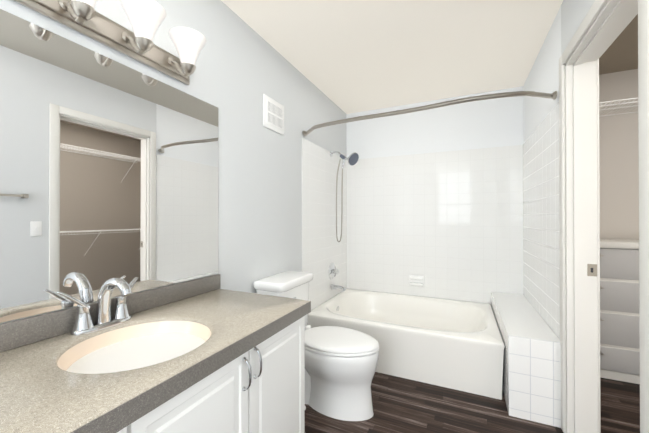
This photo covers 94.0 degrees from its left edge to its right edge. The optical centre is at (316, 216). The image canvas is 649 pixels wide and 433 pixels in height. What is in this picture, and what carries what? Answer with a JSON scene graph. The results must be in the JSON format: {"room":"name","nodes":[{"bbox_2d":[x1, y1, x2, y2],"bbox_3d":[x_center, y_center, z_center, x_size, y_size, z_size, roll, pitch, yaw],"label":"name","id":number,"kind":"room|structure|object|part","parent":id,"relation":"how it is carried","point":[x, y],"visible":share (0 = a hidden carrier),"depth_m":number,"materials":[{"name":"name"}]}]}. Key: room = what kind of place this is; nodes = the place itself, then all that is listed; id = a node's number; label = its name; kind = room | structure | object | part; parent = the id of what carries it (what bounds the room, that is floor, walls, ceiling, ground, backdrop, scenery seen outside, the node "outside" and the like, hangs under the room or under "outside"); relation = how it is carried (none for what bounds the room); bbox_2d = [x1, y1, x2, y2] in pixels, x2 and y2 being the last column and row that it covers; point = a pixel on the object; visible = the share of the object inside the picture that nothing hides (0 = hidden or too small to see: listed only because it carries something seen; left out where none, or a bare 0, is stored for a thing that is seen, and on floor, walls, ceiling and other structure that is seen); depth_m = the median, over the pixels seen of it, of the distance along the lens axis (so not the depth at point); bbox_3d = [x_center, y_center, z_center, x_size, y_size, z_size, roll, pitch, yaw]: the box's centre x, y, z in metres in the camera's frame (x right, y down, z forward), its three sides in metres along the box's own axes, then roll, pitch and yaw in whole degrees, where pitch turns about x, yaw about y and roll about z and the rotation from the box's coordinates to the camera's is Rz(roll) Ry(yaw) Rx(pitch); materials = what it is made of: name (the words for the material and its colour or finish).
{"room":"bathroom","nodes":[
{"label":"bathroom","id":0,"kind":"room"},
{"bbox_2d":[0,0,345,323],"bbox_3d":[-0.724,-0.014,1.450,0.100,2.435,4.995,0,0,26],"label":"wall","id":1,"kind":"structure","parent":0,"point":[242,67],"depth_m":1.92,"materials":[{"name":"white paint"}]},
{"bbox_2d":[0,9,217,322],"bbox_3d":[-0.835,-0.149,1.096,0.004,0.926,1.319,0,0,26],"label":"mirror","id":2,"kind":"object","parent":1,"relation":"attached to","point":[108,168],"visible":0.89,"depth_m":1.11,"materials":[{"name":"clear glass"}]},
{"bbox_2d":[14,0,206,84],"bbox_3d":[-0.729,-0.714,1.080,0.211,0.171,0.847,0,0,26],"label":"sconce","id":3,"kind":"object","parent":1,"relation":"attached to","point":[146,18],"visible":1,"depth_m":1.15,"materials":[{"name":"silver metal"}]},
{"bbox_3d":[-0.798,-0.675,0.995,0.112,0.092,0.024,0,0,26],"label":"arm","id":4,"kind":"part","parent":3,"relation":"part of"},
{"bbox_3d":[-0.750,-0.735,0.972,0.156,0.131,0.156,0,0,26],"label":"lamp shade","id":5,"kind":"part","parent":3,"relation":"part of","materials":[{"name":"white glass"}]},
{"bbox_3d":[-0.709,-0.674,1.182,0.112,0.092,0.024,0,0,26],"label":"arm","id":6,"kind":"part","parent":3,"relation":"part of"},
{"bbox_3d":[-0.660,-0.734,1.159,0.156,0.131,0.156,0,0,26],"label":"lamp shade","id":7,"kind":"part","parent":3,"relation":"part of","materials":[{"name":"white glass"}]},
{"bbox_3d":[-0.619,-0.673,1.368,0.112,0.092,0.024,0,0,26],"label":"arm","id":8,"kind":"part","parent":3,"relation":"part of"},
{"bbox_3d":[-0.571,-0.733,1.345,0.156,0.131,0.156,0,0,26],"label":"lamp shade","id":9,"kind":"part","parent":3,"relation":"part of","materials":[{"name":"white glass"}]},
{"bbox_2d":[0,274,220,351],"bbox_3d":[-0.827,0.356,1.092,0.020,0.080,1.322,0,0,26],"label":"backsplash","id":10,"kind":"structure","parent":1,"relation":"attached to","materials":[{"name":"grey stone"}]},
{"bbox_2d":[263,94,283,134],"bbox_3d":[-0.304,-0.734,2.192,0.017,0.222,0.266,0,0,26],"label":"air vent","id":11,"kind":"object","parent":1,"relation":"in","point":[273,115],"visible":1,"depth_m":2.17,"materials":[{"name":"white plastic"}]},
{"bbox_2d":[302,138,346,309],"bbox_3d":[0.120,0.088,3.086,0.006,1.522,1.115,0,0,26],"label":"wall tile","id":12,"kind":"structure","parent":1,"relation":"attached to","point":[323,248],"depth_m":2.95,"materials":[{"name":"white tile"}]},
{"bbox_2d":[329,263,345,291],"bbox_3d":[0.234,0.626,3.131,0.156,0.289,0.176,0,0,26],"label":"tub valve","id":13,"kind":"object","parent":12,"relation":"attached to","point":[333,271],"visible":1,"depth_m":3.12,"materials":[{"name":"silver metal"}]},
{"bbox_3d":[0.172,0.569,3.161,0.018,0.176,0.176,0,0,26],"label":"valve plate","id":14,"kind":"part","parent":13,"relation":"part of","materials":[{"name":"silver metal"}]},
{"bbox_3d":[0.236,0.740,3.130,0.150,0.061,0.047,0,0,26],"label":"spout","id":15,"kind":"part","parent":13,"relation":"part of","materials":[{"name":"silver metal"}]},
{"bbox_2d":[330,151,358,241],"bbox_3d":[0.276,-0.211,3.061,0.296,0.947,0.129,0,0,26],"label":"shower head","id":16,"kind":"object","parent":12,"relation":"attached to","point":[352,158],"visible":1,"depth_m":3.08},
{"bbox_2d":[302,91,556,135],"bbox_3d":[0.635,-0.723,2.153,1.732,0.045,0.270,0,0,26],"label":"shower rod","id":17,"kind":"object","parent":1,"relation":"attached to","point":[553,95],"visible":1,"depth_m":1.94,"materials":[{"name":"silver metal"}]},
{"bbox_2d":[221,0,637,113],"bbox_3d":[0.871,-1.283,0.713,3.620,0.104,5.035,0,0,26],"label":"ceiling","id":18,"kind":"structure","parent":0,"point":[349,56],"depth_m":2.16,"materials":[{"name":"paint"}]},
{"bbox_2d":[305,372,639,432],"bbox_3d":[0.871,1.230,0.701,3.620,0.060,5.035,0,0,26],"label":"floor","id":19,"kind":"structure","parent":0,"point":[402,405],"depth_m":1.85,"materials":[{"name":"brown wood"}]},
{"bbox_2d":[108,310,310,432],"bbox_3d":[-0.568,0.827,0.961,0.597,0.748,1.291,0,0,26],"label":"bathroom vanity","id":20,"kind":"object","parent":19,"relation":"on","point":[261,388],"depth_m":1.03,"materials":[{"name":"white wood"}]},
{"bbox_3d":[-0.512,0.764,0.485,0.018,0.620,0.404,0,0,26],"label":"door","id":21,"kind":"part","parent":20,"relation":"part of","materials":[{"name":"white wood"}]},
{"bbox_2d":[0,286,310,432],"bbox_3d":[-0.575,0.424,0.971,0.580,0.056,1.323,0,0,26],"label":"countertop","id":22,"kind":"structure","parent":20,"relation":"on","point":[41,391],"depth_m":0.79,"materials":[{"name":"grey stone"}]},
{"bbox_2d":[52,277,143,337],"bbox_3d":[-0.721,0.306,1.073,0.184,0.181,0.273,0,0,26],"label":"faucet","id":23,"kind":"object","parent":22,"relation":"on","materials":[{"name":"silver metal"}]},
{"bbox_2d":[48,314,215,377],"bbox_3d":[-0.563,0.477,0.984,0.413,0.139,0.433,0,0,26],"label":"sink","id":24,"kind":"object","parent":22,"relation":"in","point":[113,353],"depth_m":1.05,"materials":[{"name":"white ceramic"}]},
{"bbox_3d":[-0.332,0.765,0.860,0.018,0.620,0.408,0,0,26],"label":"door","id":25,"kind":"part","parent":20,"relation":"part of","materials":[{"name":"white wood"}]},
{"bbox_3d":[-0.232,0.529,1.013,0.035,0.107,0.012,0,0,26],"label":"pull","id":26,"kind":"part","parent":20,"relation":"part of","materials":[{"name":"silver metal"}]},
{"bbox_3d":[-0.206,0.517,1.067,0.035,0.107,0.012,0,0,26],"label":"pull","id":27,"kind":"part","parent":20,"relation":"part of","materials":[{"name":"silver metal"}]},
{"bbox_3d":[-0.151,0.767,1.236,0.018,0.620,0.406,0,0,26],"label":"door","id":28,"kind":"part","parent":20,"relation":"part of","materials":[{"name":"white wood"}]},
{"bbox_2d":[254,271,378,420],"bbox_3d":[0.026,0.811,1.990,0.776,0.790,0.458,0,0,26],"label":"toilet","id":29,"kind":"object","parent":19,"relation":"on","point":[340,365],"visible":0.75,"depth_m":1.82,"materials":[{"name":"white ceramic"}]},
{"bbox_3d":[-0.222,0.651,2.110,0.212,0.360,0.426,0,0,26],"label":"tank","id":30,"kind":"part","parent":29,"relation":"part of","materials":[{"name":"white ceramic"}]},
{"bbox_3d":[0.142,0.802,1.935,0.520,0.018,0.390,0,0,26],"label":"seat","id":31,"kind":"part","parent":29,"relation":"part of","materials":[{"name":"white plastic"}]},
{"bbox_3d":[0.142,0.776,1.935,0.516,0.026,0.386,0,0,26],"label":"lid","id":32,"kind":"part","parent":29,"relation":"part of","materials":[{"name":"white plastic"}]},
{"bbox_3d":[0.128,1.009,1.940,0.549,0.393,0.384,0,0,26],"label":"bowl","id":33,"kind":"part","parent":29,"relation":"part of","materials":[{"name":"white ceramic"}]},
{"bbox_2d":[308,288,504,399],"bbox_3d":[0.797,1.024,2.774,1.476,0.372,1.067,0,0,26],"label":"bathtub","id":34,"kind":"object","parent":19,"relation":"on","point":[459,345],"visible":0.9,"depth_m":2.30,"materials":[{"name":"white ceramic"}]},
{"bbox_2d":[491,292,560,427],"bbox_3d":[1.549,0.965,2.329,0.260,0.485,1.219,0,0,26],"label":"tiled bench","id":35,"kind":"object","parent":19,"relation":"on","point":[532,369],"visible":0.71,"depth_m":1.81,"materials":[{"name":"tile"}]},
{"bbox_2d":[600,239,639,383],"bbox_3d":[2.362,0.698,2.375,0.824,1.020,0.442,0,0,26],"label":"dresser","id":36,"kind":"object","parent":19,"relation":"on","point":[619,318],"visible":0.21,"depth_m":2.22,"materials":[{"name":"grey wood"}]},
{"bbox_3d":[2.283,0.469,2.212,0.792,0.022,0.014,0,0,26],"label":"rail","id":37,"kind":"part","parent":36,"relation":"part of","materials":[{"name":"white wood"}]},
{"bbox_3d":[2.283,0.708,2.211,0.792,0.022,0.014,0,0,26],"label":"rail","id":38,"kind":"part","parent":36,"relation":"part of","materials":[{"name":"white wood"}]},
{"bbox_3d":[2.282,0.348,2.210,0.792,0.219,0.020,0,0,26],"label":"drawer","id":39,"kind":"part","parent":36,"relation":"part of","materials":[{"name":"grey wood"}]},
{"bbox_3d":[2.282,0.588,2.209,0.792,0.217,0.020,0,0,26],"label":"drawer","id":40,"kind":"part","parent":36,"relation":"part of","materials":[{"name":"grey wood"}]},
{"bbox_3d":[2.283,0.961,2.210,0.792,0.022,0.014,0,0,26],"label":"rail","id":41,"kind":"part","parent":36,"relation":"part of","materials":[{"name":"white wood"}]},
{"bbox_3d":[2.282,0.834,2.208,0.792,0.231,0.020,0,0,26],"label":"drawer","id":42,"kind":"part","parent":36,"relation":"part of","materials":[{"name":"grey wood"}]},
{"bbox_3d":[2.282,1.056,2.207,0.792,0.169,0.020,0,0,26],"label":"drawer","id":43,"kind":"part","parent":36,"relation":"part of","materials":[{"name":"grey wood"}]},
{"bbox_2d":[346,69,638,239],"bbox_3d":[1.967,-0.007,2.873,3.520,2.435,0.100,0,0,26],"label":"wall","id":44,"kind":"structure","parent":0,"point":[491,123],"depth_m":2.90,"materials":[{"name":"white paint"}]},
{"bbox_2d":[347,145,522,303],"bbox_3d":[1.149,0.089,3.207,1.743,1.522,0.006,0,0,26],"label":"wall tile","id":45,"kind":"structure","parent":44,"relation":"attached to","point":[448,224],"depth_m":3.14,"materials":[{"name":"white tile"}]},
{"bbox_2d":[409,275,424,286],"bbox_3d":[1.060,0.683,3.204,0.159,0.113,0.070,0,0,26],"label":"soap dish","id":46,"kind":"object","parent":45,"relation":"attached to","point":[415,280],"visible":1,"depth_m":3.21,"materials":[{"name":"white ceramic"}]},
{"bbox_2d":[409,282,422,285],"bbox_3d":[1.058,0.714,3.200,0.135,0.028,0.060,0,0,26],"label":"tray","id":47,"kind":"object","parent":46,"relation":"on","point":[410,283],"depth_m":3.18,"materials":[{"name":"white ceramic"}]},
{"bbox_2d":[523,0,594,143],"bbox_3d":[0.962,-0.018,0.641,0.129,2.435,4.795,0,0,26],"label":"wall","id":48,"kind":"structure","parent":0,"point":[543,76],"depth_m":1.97,"materials":[{"name":"white paint"}]},
{"bbox_2d":[523,102,559,339],"bbox_3d":[1.679,0.028,2.292,0.006,1.409,1.197,0,0,26],"label":"wall tile","id":49,"kind":"structure","parent":48,"relation":"attached to","point":[541,277],"depth_m":2.12,"materials":[{"name":"white tile"}]},
{"bbox_2d":[559,0,648,432],"bbox_3d":[1.268,0.145,1.296,0.146,2.116,0.930,0,0,26],"label":"door frame","id":50,"kind":"structure","parent":48,"relation":"attached to","point":[614,18],"depth_m":1.63,"materials":[{"name":"white wood"}]},
{"bbox_3d":[1.397,0.147,1.716,0.016,2.116,0.062,0,0,26],"label":"bathroom door frame casing","id":51,"kind":"part","parent":50,"relation":"part of","materials":[{"name":"white wood"}]},
{"bbox_3d":[1.209,-0.882,1.329,0.016,0.062,0.806,0,0,26],"label":"bathroom door frame top casing","id":52,"kind":"part","parent":50,"relation":"part of","materials":[{"name":"white wood"}]},
{"bbox_2d":[587,264,596,275],"bbox_3d":[1.483,0.287,1.625,0.040,0.065,0.002,0,0,26],"label":"strike plate","id":53,"kind":"object","parent":50,"relation":"attached to","point":[589,267],"visible":1,"depth_m":1.62,"materials":[{"name":"beige"}]},
{"bbox_3d":[1.021,0.143,0.933,0.016,2.116,0.062,0,0,26],"label":"bathroom door frame casing","id":54,"kind":"part","parent":50,"relation":"part of","materials":[{"name":"white wood"}]},
{"bbox_3d":[2.450,-0.021,-0.071,0.100,2.435,4.800,0,0,26],"label":"wall","id":55,"kind":"structure","parent":0,"visible":0},
{"bbox_2d":[599,97,637,116],"bbox_3d":[2.141,-0.180,1.167,1.521,1.390,2.829,0,0,26],"label":"shelf","id":56,"kind":"object","parent":55,"relation":"attached to","point":[619,100],"visible":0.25,"depth_m":2.36,"materials":[{"name":"white"}]},
{"bbox_3d":[1.445,-0.014,1.494,0.004,2.435,2.850,0,0,26],"label":"wall","id":57,"kind":"structure","parent":0,"visible":0},
{"bbox_2d":[597,59,600,432],"bbox_3d":[1.530,0.146,1.652,0.012,2.116,0.062,0,0,26],"label":"door frame","id":58,"kind":"structure","parent":57,"relation":"attached to","point":[598,271],"depth_m":1.62,"materials":[{"name":"white wood"}]},
{"bbox_2d":[598,13,637,58],"bbox_3d":[1.342,-0.883,1.266,0.012,0.062,0.806,0,0,26],"label":"door frame","id":59,"kind":"structure","parent":57,"relation":"attached to","point":[618,35],"depth_m":1.42,"materials":[{"name":"white"}]}
]}

